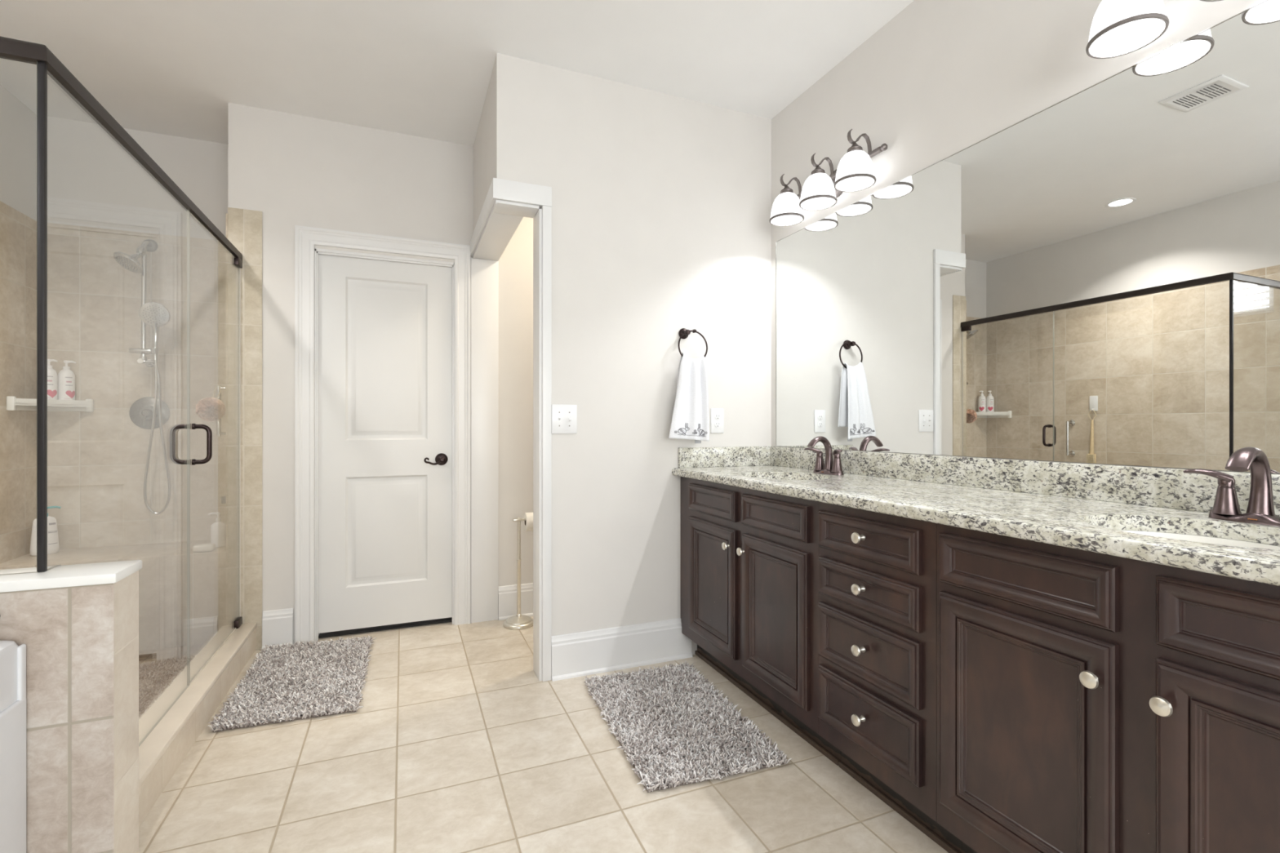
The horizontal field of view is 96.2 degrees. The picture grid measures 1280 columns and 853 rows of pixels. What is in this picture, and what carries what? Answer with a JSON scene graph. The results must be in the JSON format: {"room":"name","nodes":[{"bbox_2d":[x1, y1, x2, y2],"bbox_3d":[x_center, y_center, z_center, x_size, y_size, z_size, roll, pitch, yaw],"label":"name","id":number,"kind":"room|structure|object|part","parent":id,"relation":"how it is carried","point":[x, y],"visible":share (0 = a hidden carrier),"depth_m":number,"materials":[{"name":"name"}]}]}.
{"room":"bathroom","nodes":[
{"label":"bathroom","id":0,"kind":"room"},
{"bbox_2d":[0,84,35,220],"bbox_3d":[-2.063,-0.236,0.285,0.112,2.723,5.900,0,0,-22],"label":"wall","id":1,"kind":"structure","parent":0,"point":[17,121],"depth_m":2.80,"materials":[{"name":"paint"}]},
{"bbox_2d":[0,200,36,563],"bbox_3d":[-2.303,0.040,1.025,0.008,2.171,4.150,0,0,-22],"label":"wall tiles","id":2,"kind":"structure","parent":1,"relation":"attached to","point":[18,231],"depth_m":2.79,"materials":[{"name":"beige tile"}]},
{"bbox_2d":[6,395,93,412],"bbox_3d":[-2.936,-0.105,2.870,0.226,0.069,0.254,0,0,-22],"label":"corner shelf","id":3,"kind":"object","parent":1,"relation":"attached to","point":[13,403],"visible":0.81,"depth_m":2.90,"materials":[{"name":"white ceramic"}]},
{"bbox_2d":[47,359,57,399],"bbox_3d":[-2.971,-0.225,2.886,0.063,0.219,0.063,0,0,28],"label":"lotion bottle","id":4,"kind":"object","parent":3,"relation":"on","point":[52,378],"visible":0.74,"depth_m":2.88,"materials":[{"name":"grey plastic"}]},
{"bbox_2d":[57,360,75,399],"bbox_3d":[-2.942,-0.225,2.946,0.063,0.219,0.063,0,0,17],"label":"lotion bottle","id":5,"kind":"object","parent":3,"relation":"on","point":[66,377],"visible":0.95,"depth_m":2.93,"materials":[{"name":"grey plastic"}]},
{"bbox_2d":[0,570,138,852],"bbox_3d":[-1.729,0.739,1.132,1.135,0.772,0.132,0,0,-22],"label":"wall","id":6,"kind":"structure","parent":0,"point":[82,642],"depth_m":1.26,"materials":[{"name":"tile"}]},
{"bbox_2d":[0,560,142,592],"bbox_3d":[-1.726,0.342,1.133,1.141,0.023,0.144,0,0,-22],"label":"wall cap","id":7,"kind":"object","parent":6,"relation":"on","point":[100,573],"visible":1,"depth_m":1.27,"materials":[{"name":"white stone"}]},
{"bbox_2d":[35,114,228,239],"bbox_3d":[-1.332,-0.236,3.739,4.055,2.723,0.112,0,0,-22],"label":"wall","id":8,"kind":"structure","parent":0,"point":[92,181],"depth_m":3.09,"materials":[{"name":"paint"}]},
{"bbox_2d":[47,222,226,549],"bbox_3d":[-2.663,0.040,3.125,0.926,2.171,0.008,0,0,-22],"label":"wall tiles","id":9,"kind":"structure","parent":8,"relation":"attached to","point":[96,460],"depth_m":3.09,"materials":[{"name":"beige tile"}]},
{"bbox_2d":[113,239,171,515],"bbox_3d":[-2.603,-0.268,3.023,0.228,1.489,0.226,0,0,-22],"label":"shower","id":10,"kind":"object","parent":9,"relation":"attached to","point":[155,315],"visible":1,"depth_m":3.03,"materials":[{"name":"grey metal"}]},
{"bbox_3d":[-2.636,-0.935,3.051,0.041,0.114,0.125,0,0,-22],"label":"shower arm","id":11,"kind":"part","parent":10,"relation":"part of","materials":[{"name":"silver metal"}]},
{"bbox_2d":[137,358,154,367],"bbox_3d":[-2.623,-0.338,3.067,0.064,0.043,0.134,0,0,-26],"label":"bracket","id":12,"kind":"object","parent":10,"relation":"attached to","point":[149,362],"depth_m":3.03,"materials":[{"name":"silver metal"}]},
{"bbox_2d":[128,396,169,429],"bbox_3d":[-2.650,-0.068,3.091,0.176,0.176,0.065,0,0,-22],"label":"shower valve","id":13,"kind":"object","parent":9,"relation":"attached to","point":[141,411],"visible":0.84,"depth_m":3.10,"materials":[{"name":"grey metal"}]},
{"bbox_3d":[-2.644,-0.044,3.077,0.044,0.091,0.036,0,0,-22],"label":"lever","id":14,"kind":"part","parent":13,"relation":"part of","materials":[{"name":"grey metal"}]},
{"bbox_2d":[228,102,534,644],"bbox_3d":[-0.737,-0.236,3.651,3.021,2.723,0.508,0,0,-22],"label":"wall","id":15,"kind":"structure","parent":0,"point":[294,170],"depth_m":3.03,"materials":[{"name":"paint"}]},
{"bbox_2d":[226,213,227,625],"bbox_3d":[-2.134,0.040,3.065,0.008,2.171,0.506,0,0,-22],"label":"wall tiles","id":16,"kind":"structure","parent":15,"relation":"attached to","point":[226,213],"depth_m":2.83,"materials":[{"name":"beige tile"}]},
{"bbox_2d":[216,385,226,436],"bbox_3d":[-2.111,-0.075,2.916,0.065,0.282,0.052,0,0,-22],"label":"grab bar","id":17,"kind":"object","parent":16,"relation":"attached to","point":[219,433],"visible":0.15,"depth_m":2.90,"materials":[{"name":"silver metal"}]},
{"bbox_2d":[195,383,226,422],"bbox_3d":[-2.117,-0.118,2.833,0.120,0.197,0.126,0,0,-22],"label":"loofah","id":18,"kind":"object","parent":17,"relation":"hanging from","point":[217,407],"visible":1,"depth_m":2.80,"materials":[{"name":"pink"}]},
{"bbox_3d":[-2.122,-0.158,2.864,0.025,0.118,0.070,0,0,-8],"label":"loop cord","id":19,"kind":"part","parent":18,"relation":"part of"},
{"bbox_2d":[221,495,226,503],"bbox_3d":[-2.080,0.371,2.885,0.030,0.037,0.040,0,0,-22],"label":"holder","id":20,"kind":"object","parent":16,"relation":"attached to","point":[223,498],"visible":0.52,"depth_m":2.87,"materials":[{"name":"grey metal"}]},
{"bbox_2d":[227,207,262,649],"bbox_3d":[-1.968,0.024,2.864,0.144,2.203,0.008,0,0,-22],"label":"wall tiles","id":21,"kind":"structure","parent":15,"relation":"attached to","point":[244,226],"depth_m":2.87,"materials":[{"name":"beige tile"}]},
{"bbox_2d":[262,608,293,648],"bbox_3d":[-1.835,1.030,2.909,0.133,0.189,0.027,0,0,-22],"label":"baseboard","id":22,"kind":"structure","parent":15,"relation":"attached to","point":[277,624],"depth_m":2.91,"materials":[{"name":"white paint"}]},
{"bbox_2d":[294,225,470,643],"bbox_3d":[-1.385,0.051,3.152,0.864,2.148,0.159,0,0,-22],"label":"door","id":23,"kind":"structure","parent":15,"relation":"in","point":[382,343],"depth_m":3.12,"materials":[{"name":"white paint"}]},
{"bbox_3d":[-1.137,0.190,3.202,0.128,0.068,0.062,0,0,-22],"label":"lever handle","id":24,"kind":"part","parent":23,"relation":"part of","materials":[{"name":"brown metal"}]},
{"bbox_2d":[498,582,533,620],"bbox_3d":[-0.075,1.030,3.634,1.610,0.189,0.027,0,0,-22],"label":"baseboard","id":25,"kind":"structure","parent":15,"relation":"attached to","point":[507,594],"depth_m":3.36,"materials":[{"name":"white paint"}]},
{"bbox_2d":[0,0,914,146],"bbox_3d":[-0.215,-1.648,1.047,4.200,0.100,6.100,0,0,-22],"label":"ceiling","id":26,"kind":"structure","parent":0,"point":[424,68],"depth_m":2.44,"materials":[{"name":"paint"}]},
{"bbox_2d":[138,616,948,852],"bbox_3d":[-0.215,1.171,1.047,4.200,0.148,6.100,0,0,-22],"label":"floor","id":27,"kind":"structure","parent":0,"point":[455,744],"depth_m":1.81,"materials":[{"name":"tile"}]},
{"bbox_2d":[0,640,26,852],"bbox_3d":[-1.460,0.786,0.294,0.990,0.675,1.617,0,0,-22],"label":"bathtub","id":28,"kind":"object","parent":27,"relation":"on","point":[12,655],"visible":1,"depth_m":1.19,"materials":[{"name":"white ceramic"}]},
{"bbox_2d":[0,539,226,651],"bbox_3d":[-2.586,0.869,2.937,0.926,0.456,0.400,0,0,-22],"label":"bench","id":29,"kind":"object","parent":27,"relation":"on","point":[162,576],"visible":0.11,"depth_m":2.85,"materials":[{"name":"tile"}]},
{"bbox_2d":[30,506,61,555],"bbox_3d":[-2.965,0.521,2.861,0.063,0.239,0.103,0,0,18],"label":"wash bottle","id":30,"kind":"object","parent":29,"relation":"on","point":[53,546],"visible":0.68,"depth_m":2.86,"materials":[{"name":"white plastic"}]},
{"bbox_2d":[192,542,215,552],"bbox_3d":[-2.221,0.623,2.927,0.087,0.036,0.055,0,0,-22],"label":"soap bar","id":31,"kind":"object","parent":29,"relation":"on","point":[201,547],"visible":1,"depth_m":2.91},
{"bbox_2d":[208,511,226,547],"bbox_3d":[-2.231,0.548,3.038,0.064,0.184,0.067,0,0,8],"label":"soap pump","id":32,"kind":"object","parent":29,"relation":"on","point":[218,529],"visible":0.95,"depth_m":3.02,"materials":[{"name":"white plastic"}]},
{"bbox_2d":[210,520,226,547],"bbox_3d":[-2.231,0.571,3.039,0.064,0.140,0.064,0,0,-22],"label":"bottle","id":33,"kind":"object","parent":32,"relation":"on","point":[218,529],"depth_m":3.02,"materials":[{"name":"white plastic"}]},
{"bbox_2d":[138,622,257,827],"bbox_3d":[-1.679,1.055,2.101,0.148,0.140,1.623,0,0,-22],"label":"curb","id":34,"kind":"object","parent":27,"relation":"on","point":[164,749],"visible":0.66,"depth_m":2.05,"materials":[{"name":"tile"}]},
{"bbox_2d":[0,35,242,746],"bbox_3d":[-2.089,0.063,1.893,1.048,1.842,1.694,0,0,-22],"label":"shower enclosure","id":35,"kind":"object","parent":34,"relation":"on","point":[46,62],"visible":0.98,"depth_m":1.33,"materials":[{"name":"brown metal"}]},
{"bbox_3d":[-1.804,-0.245,1.108,0.970,1.150,0.008,0,0,-22],"label":"return panel","id":36,"kind":"part","parent":35,"relation":"part of","materials":[{"name":"clear glass"}]},
{"bbox_3d":[-1.348,-0.244,1.296,0.012,1.148,0.012,0,0,-22],"label":"corner post","id":37,"kind":"part","parent":35,"relation":"part of","materials":[{"name":"black metal"}]},
{"bbox_3d":[-1.531,0.082,1.739,0.008,1.804,0.942,0,0,-22],"label":"fixed panel","id":38,"kind":"part","parent":35,"relation":"part of","materials":[{"name":"clear glass"}]},
{"bbox_3d":[-2.114,-0.838,1.883,0.994,0.040,1.694,0,0,-22],"label":"header rail","id":39,"kind":"part","parent":35,"relation":"part of","materials":[{"name":"brown metal"}]},
{"bbox_3d":[-1.722,0.071,2.204,0.133,0.160,0.023,0,0,-22],"label":"door handle","id":40,"kind":"part","parent":35,"relation":"part of","materials":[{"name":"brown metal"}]},
{"bbox_3d":[-1.849,0.083,2.511,0.008,1.789,0.717,0,0,-22],"label":"glass door","id":41,"kind":"part","parent":35,"relation":"part of","materials":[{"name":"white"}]},
{"bbox_2d":[207,635,376,732],"bbox_3d":[-1.491,1.107,2.566,0.549,0.035,0.896,0,0,-22],"label":"bath rug","id":42,"kind":"object","parent":27,"relation":"on","point":[285,682],"visible":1,"depth_m":2.44,"materials":[{"name":"grey fabric"}]},
{"bbox_2d":[318,617,452,638],"bbox_3d":[-1.399,1.120,3.195,0.678,0.010,0.070,0,0,-22],"label":"threshold","id":43,"kind":"object","parent":27,"relation":"on","point":[335,633],"visible":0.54,"depth_m":3.17,"materials":[{"name":"black"}]},
{"bbox_2d":[503,517,533,630],"bbox_3d":[-0.649,0.821,3.261,0.248,0.608,0.172,0,0,-22],"label":"toilet paper stand","id":44,"kind":"object","parent":27,"relation":"on","point":[519,621],"visible":0.9,"depth_m":3.24,"materials":[{"name":"silver metal"}]},
{"bbox_3d":[-0.625,0.530,3.271,0.196,0.027,0.028,0,0,-22],"label":"arm","id":45,"kind":"part","parent":44,"relation":"part of","materials":[{"name":"silver metal"}]},
{"bbox_2d":[523,512,533,531],"bbox_3d":[-0.605,0.547,3.279,0.101,0.104,0.104,0,0,-22],"label":"toilet paper roll","id":46,"kind":"object","parent":44,"relation":"on","point":[528,523],"visible":0.4,"depth_m":3.23,"materials":[{"name":"white paper"}]},
{"bbox_2d":[584,661,791,792],"bbox_3d":[0.123,1.107,2.208,0.536,0.035,0.847,0,0,-19],"label":"bath rug","id":47,"kind":"object","parent":27,"relation":"on","point":[671,725],"visible":1,"depth_m":2.09,"materials":[{"name":"grey fabric"}]},
{"bbox_2d":[680,476,840,765],"bbox_3d":[0.609,0.682,2.419,0.575,0.883,1.005,0,0,-22],"label":"vanity cabinet","id":48,"kind":"object","parent":27,"relation":"on","point":[749,593],"visible":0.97,"depth_m":2.18,"materials":[{"name":"brown wood"}]},
{"bbox_3d":[0.307,0.329,2.495,0.024,0.121,0.397,0,0,-22],"label":"drawer","id":49,"kind":"part","parent":48,"relation":"part of","materials":[{"name":"brown wood"}]},
{"bbox_3d":[0.307,0.684,2.494,0.024,0.522,0.397,0,0,-22],"label":"cabinet door","id":50,"kind":"part","parent":48,"relation":"part of","materials":[{"name":"brown wood"}]},
{"bbox_3d":[0.351,0.489,2.334,0.034,0.033,0.033,0,0,-22],"label":"knob","id":51,"kind":"part","parent":48,"relation":"part of","materials":[{"name":"silver metal"}]},
{"bbox_3d":[0.394,0.489,2.230,0.034,0.033,0.033,0,0,-22],"label":"knob","id":52,"kind":"part","parent":48,"relation":"part of","materials":[{"name":"silver metal"}]},
{"bbox_3d":[0.479,0.329,2.078,0.024,0.121,0.388,0,0,-22],"label":"drawer","id":53,"kind":"part","parent":48,"relation":"part of","materials":[{"name":"brown wood"}]},
{"bbox_3d":[0.478,0.684,2.078,0.024,0.522,0.388,0,0,-22],"label":"cabinet door","id":54,"kind":"part","parent":48,"relation":"part of","materials":[{"name":"brown wood"}]},
{"bbox_2d":[817,502,962,852],"bbox_3d":[0.885,0.682,1.748,0.575,0.883,0.444,0,0,-22],"label":"vanity cabinet","id":55,"kind":"object","parent":27,"relation":"on","point":[877,571],"visible":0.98,"depth_m":1.61,"materials":[{"name":"brown wood"}]},
{"bbox_3d":[0.630,0.849,1.657,0.034,0.033,0.033,0,0,-22],"label":"knob","id":56,"kind":"part","parent":55,"relation":"part of","materials":[{"name":"silver metal"}]},
{"bbox_3d":[0.630,0.648,1.657,0.034,0.033,0.033,0,0,-22],"label":"knob","id":57,"kind":"part","parent":55,"relation":"part of","materials":[{"name":"silver metal"}]},
{"bbox_3d":[0.630,0.472,1.657,0.034,0.033,0.033,0,0,-22],"label":"knob","id":58,"kind":"part","parent":55,"relation":"part of","materials":[{"name":"silver metal"}]},
{"bbox_3d":[0.630,0.324,1.657,0.034,0.033,0.033,0,0,-22],"label":"knob","id":59,"kind":"part","parent":55,"relation":"part of","materials":[{"name":"silver metal"}]},
{"bbox_3d":[0.649,0.852,1.665,0.024,0.171,0.387,0,0,-22],"label":"drawer","id":60,"kind":"part","parent":55,"relation":"part of","materials":[{"name":"brown wood"}]},
{"bbox_3d":[0.649,0.651,1.665,0.024,0.172,0.387,0,0,-22],"label":"drawer","id":61,"kind":"part","parent":55,"relation":"part of","materials":[{"name":"brown wood"}]},
{"bbox_3d":[0.649,0.478,1.665,0.024,0.118,0.387,0,0,-22],"label":"drawer","id":62,"kind":"part","parent":55,"relation":"part of","materials":[{"name":"brown wood"}]},
{"bbox_3d":[0.649,0.330,1.665,0.024,0.117,0.387,0,0,-22],"label":"drawer","id":63,"kind":"part","parent":55,"relation":"part of","materials":[{"name":"brown wood"}]},
{"bbox_2d":[936,523,1279,852],"bbox_3d":[1.163,0.682,1.075,0.575,0.883,1.011,0,0,-22],"label":"vanity cabinet","id":64,"kind":"object","parent":27,"relation":"on","point":[1087,702],"visible":1,"depth_m":1.09,"materials":[{"name":"brown wood"}]},
{"bbox_2d":[671,446,1279,586],"bbox_3d":[0.891,0.173,1.738,0.572,0.133,2.480,0,0,-22],"label":"countertop","id":65,"kind":"structure","parent":64,"relation":"on","point":[1073,505],"depth_m":1.51,"materials":[{"name":"stone"}]},
{"bbox_2d":[804,435,844,475],"bbox_3d":[0.769,0.124,2.431,0.133,0.160,0.230,0,0,-22],"label":"faucet","id":66,"kind":"object","parent":65,"relation":"on","point":[831,468],"visible":1,"depth_m":2.43,"materials":[{"name":"brown metal"}]},
{"bbox_3d":[0.761,0.145,2.503,0.092,0.097,0.049,0,0,23],"label":"handle","id":67,"kind":"part","parent":66,"relation":"part of","materials":[{"name":"brown metal"}]},
{"bbox_3d":[0.765,0.123,2.429,0.125,0.157,0.047,0,0,-22],"label":"spout","id":68,"kind":"part","parent":66,"relation":"part of","materials":[{"name":"brown metal"}]},
{"bbox_3d":[0.814,0.145,2.374,0.049,0.097,0.092,0,0,22],"label":"handle","id":69,"kind":"part","parent":66,"relation":"part of","materials":[{"name":"brown metal"}]},
{"bbox_2d":[1117,529,1279,549],"bbox_3d":[1.106,0.310,1.128,0.366,0.140,0.424,0,0,-22],"label":"sink basin","id":70,"kind":"object","parent":65,"relation":"in","point":[1209,540],"visible":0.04,"depth_m":1.25,"materials":[{"name":"white ceramic"}]},
{"bbox_2d":[1182,447,1279,526],"bbox_3d":[1.276,0.124,1.199,0.133,0.160,0.230,0,0,-22],"label":"faucet","id":71,"kind":"object","parent":65,"relation":"on","point":[1260,507],"visible":1,"depth_m":1.21,"materials":[{"name":"brown metal"}]},
{"bbox_3d":[1.268,0.145,1.271,0.092,0.097,0.049,0,0,23],"label":"handle","id":72,"kind":"part","parent":71,"relation":"part of","materials":[{"name":"brown metal"}]},
{"bbox_3d":[1.272,0.123,1.197,0.125,0.157,0.047,0,0,-22],"label":"spout","id":73,"kind":"part","parent":71,"relation":"part of","materials":[{"name":"brown metal"}]},
{"bbox_3d":[0.819,0.327,1.253,0.024,0.122,0.381,0,0,-22],"label":"drawer","id":74,"kind":"part","parent":64,"relation":"part of","materials":[{"name":"brown wood"}]},
{"bbox_3d":[0.819,0.675,1.253,0.024,0.526,0.381,0,0,-22],"label":"cabinet door","id":75,"kind":"part","parent":64,"relation":"part of","materials":[{"name":"brown wood"}]},
{"bbox_3d":[0.862,0.483,1.095,0.034,0.033,0.033,0,0,-22],"label":"knob","id":76,"kind":"part","parent":64,"relation":"part of","materials":[{"name":"silver metal"}]},
{"bbox_3d":[0.905,0.483,0.991,0.034,0.033,0.033,0,0,-22],"label":"knob","id":77,"kind":"part","parent":64,"relation":"part of","materials":[{"name":"silver metal"}]},
{"bbox_3d":[0.989,0.327,0.839,0.024,0.122,0.388,0,0,-22],"label":"drawer","id":78,"kind":"part","parent":64,"relation":"part of","materials":[{"name":"brown wood"}]},
{"bbox_3d":[0.989,0.675,0.839,0.024,0.526,0.388,0,0,-22],"label":"cabinet door","id":79,"kind":"part","parent":64,"relation":"part of","materials":[{"name":"brown wood"}]},
{"bbox_2d":[473,53,771,654],"bbox_3d":[0.071,-0.236,3.226,1.850,2.723,0.893,0,0,-22],"label":"wall","id":80,"kind":"structure","parent":0,"point":[661,206],"depth_m":2.70,"materials":[{"name":"paint"}]},
{"bbox_2d":[470,177,551,681],"bbox_3d":[-0.679,0.036,2.907,0.254,2.178,0.911,0,0,-22],"label":"trim","id":81,"kind":"structure","parent":80,"relation":"attached to","point":[506,202],"depth_m":2.67,"materials":[{"name":"white paint"}]},
{"bbox_2d":[551,404,577,433],"bbox_3d":[-0.336,-0.029,2.565,0.116,0.130,0.018,0,0,-22],"label":"light switch","id":82,"kind":"object","parent":80,"relation":"attached to","point":[564,417],"visible":1,"depth_m":2.57,"materials":[{"name":"white plastic"}]},
{"bbox_2d":[551,617,693,681],"bbox_3d":[-0.070,1.030,2.670,0.694,0.189,0.027,0,0,-22],"label":"baseboard","id":83,"kind":"structure","parent":80,"relation":"attached to","point":[575,655],"depth_m":2.65,"materials":[{"name":"white paint"}]},
{"bbox_2d":[677,328,707,357],"bbox_3d":[0.245,-0.386,2.778,0.160,0.175,0.068,0,0,-22],"label":"towel ring","id":84,"kind":"object","parent":80,"relation":"attached to","point":[683,333],"visible":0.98,"depth_m":2.77,"materials":[{"name":"brown metal"}]},
{"bbox_2d":[668,352,709,443],"bbox_3d":[0.232,-0.132,2.725,0.226,0.433,0.065,0,0,-22],"label":"hand towel","id":85,"kind":"object","parent":84,"relation":"hanging from","point":[691,417],"visible":1,"depth_m":2.72,"materials":[{"name":"white fabric"}]},
{"bbox_2d":[711,408,724,433],"bbox_3d":[0.387,-0.024,2.868,0.074,0.122,0.008,0,0,-22],"label":"wall outlet","id":86,"kind":"object","parent":80,"relation":"attached to","point":[717,415],"visible":1,"depth_m":2.87,"materials":[{"name":"white plastic"}]},
{"bbox_2d":[715,413,720,420],"bbox_3d":[0.388,-0.043,2.865,0.033,0.033,0.002,0,0,-22],"label":"receptacle","id":87,"kind":"object","parent":86,"relation":"attached to","point":[717,416],"depth_m":2.87,"materials":[{"name":"grey plastic"}]},
{"bbox_2d":[715,421,720,427],"bbox_3d":[0.388,-0.004,2.865,0.033,0.033,0.002,0,0,-22],"label":"receptacle","id":88,"kind":"object","parent":86,"relation":"attached to","point":[717,424],"depth_m":2.87,"materials":[{"name":"grey plastic"}]},
{"bbox_2d":[771,0,1279,474],"bbox_3d":[1.560,-0.236,1.455,0.446,2.723,5.302,0,0,-22],"label":"wall","id":89,"kind":"structure","parent":0,"point":[940,78],"depth_m":2.04,"materials":[{"name":"paint"}]},
{"bbox_2d":[768,128,887,226],"bbox_3d":[0.786,-1.073,2.504,0.185,0.217,0.622,0,0,-22],"label":"vanity light","id":90,"kind":"object","parent":89,"relation":"attached to","point":[855,172],"visible":1,"depth_m":2.44,"materials":[{"name":"white glass"}]},
{"bbox_3d":[0.690,-1.030,2.703,0.151,0.119,0.151,0,0,-22],"label":"lamp shade","id":91,"kind":"part","parent":90,"relation":"part of","materials":[{"name":"white glass"}]},
{"bbox_3d":[0.713,-1.135,2.713,0.113,0.092,0.016,0,0,-22],"label":"arm","id":92,"kind":"part","parent":90,"relation":"part of","materials":[{"name":"grey metal"}]},
{"bbox_3d":[0.774,-1.030,2.499,0.151,0.119,0.151,0,0,-22],"label":"lamp shade","id":93,"kind":"part","parent":90,"relation":"part of","materials":[{"name":"white glass"}]},
{"bbox_3d":[0.797,-1.135,2.509,0.113,0.092,0.016,0,0,-22],"label":"arm","id":94,"kind":"part","parent":90,"relation":"part of","materials":[{"name":"grey metal"}]},
{"bbox_3d":[0.861,-1.070,2.535,0.022,0.124,0.124,0,0,-22],"label":"wall plate","id":95,"kind":"part","parent":90,"relation":"part of","materials":[{"name":"brown metal"}]},
{"bbox_3d":[0.858,-1.030,2.296,0.151,0.119,0.151,0,0,-22],"label":"lamp shade","id":96,"kind":"part","parent":90,"relation":"part of","materials":[{"name":"white glass"}]},
{"bbox_3d":[0.881,-1.135,2.305,0.113,0.092,0.016,0,0,-22],"label":"arm","id":97,"kind":"part","parent":90,"relation":"part of","materials":[{"name":"grey metal"}]},
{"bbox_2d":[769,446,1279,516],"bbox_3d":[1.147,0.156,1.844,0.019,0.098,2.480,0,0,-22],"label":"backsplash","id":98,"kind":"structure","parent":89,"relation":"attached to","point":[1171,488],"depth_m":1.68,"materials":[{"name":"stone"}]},
{"bbox_2d":[775,0,1279,473],"bbox_3d":[1.163,-0.419,1.825,0.007,1.048,2.429,0,0,-22],"label":"wall mirror","id":99,"kind":"object","parent":89,"relation":"attached to","point":[1094,277],"visible":1,"depth_m":1.63,"materials":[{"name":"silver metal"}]},
{"bbox_2d":[1085,0,1222,58],"bbox_3d":[1.309,-1.073,1.235,0.185,0.217,0.622,0,0,-22],"label":"vanity light","id":100,"kind":"object","parent":89,"relation":"attached to","point":[1118,28],"visible":1,"depth_m":1.44,"materials":[{"name":"white glass"}]},
{"bbox_3d":[1.213,-1.030,1.434,0.151,0.119,0.151,0,0,-22],"label":"lamp shade","id":101,"kind":"part","parent":100,"relation":"part of","materials":[{"name":"white glass"}]}
]}

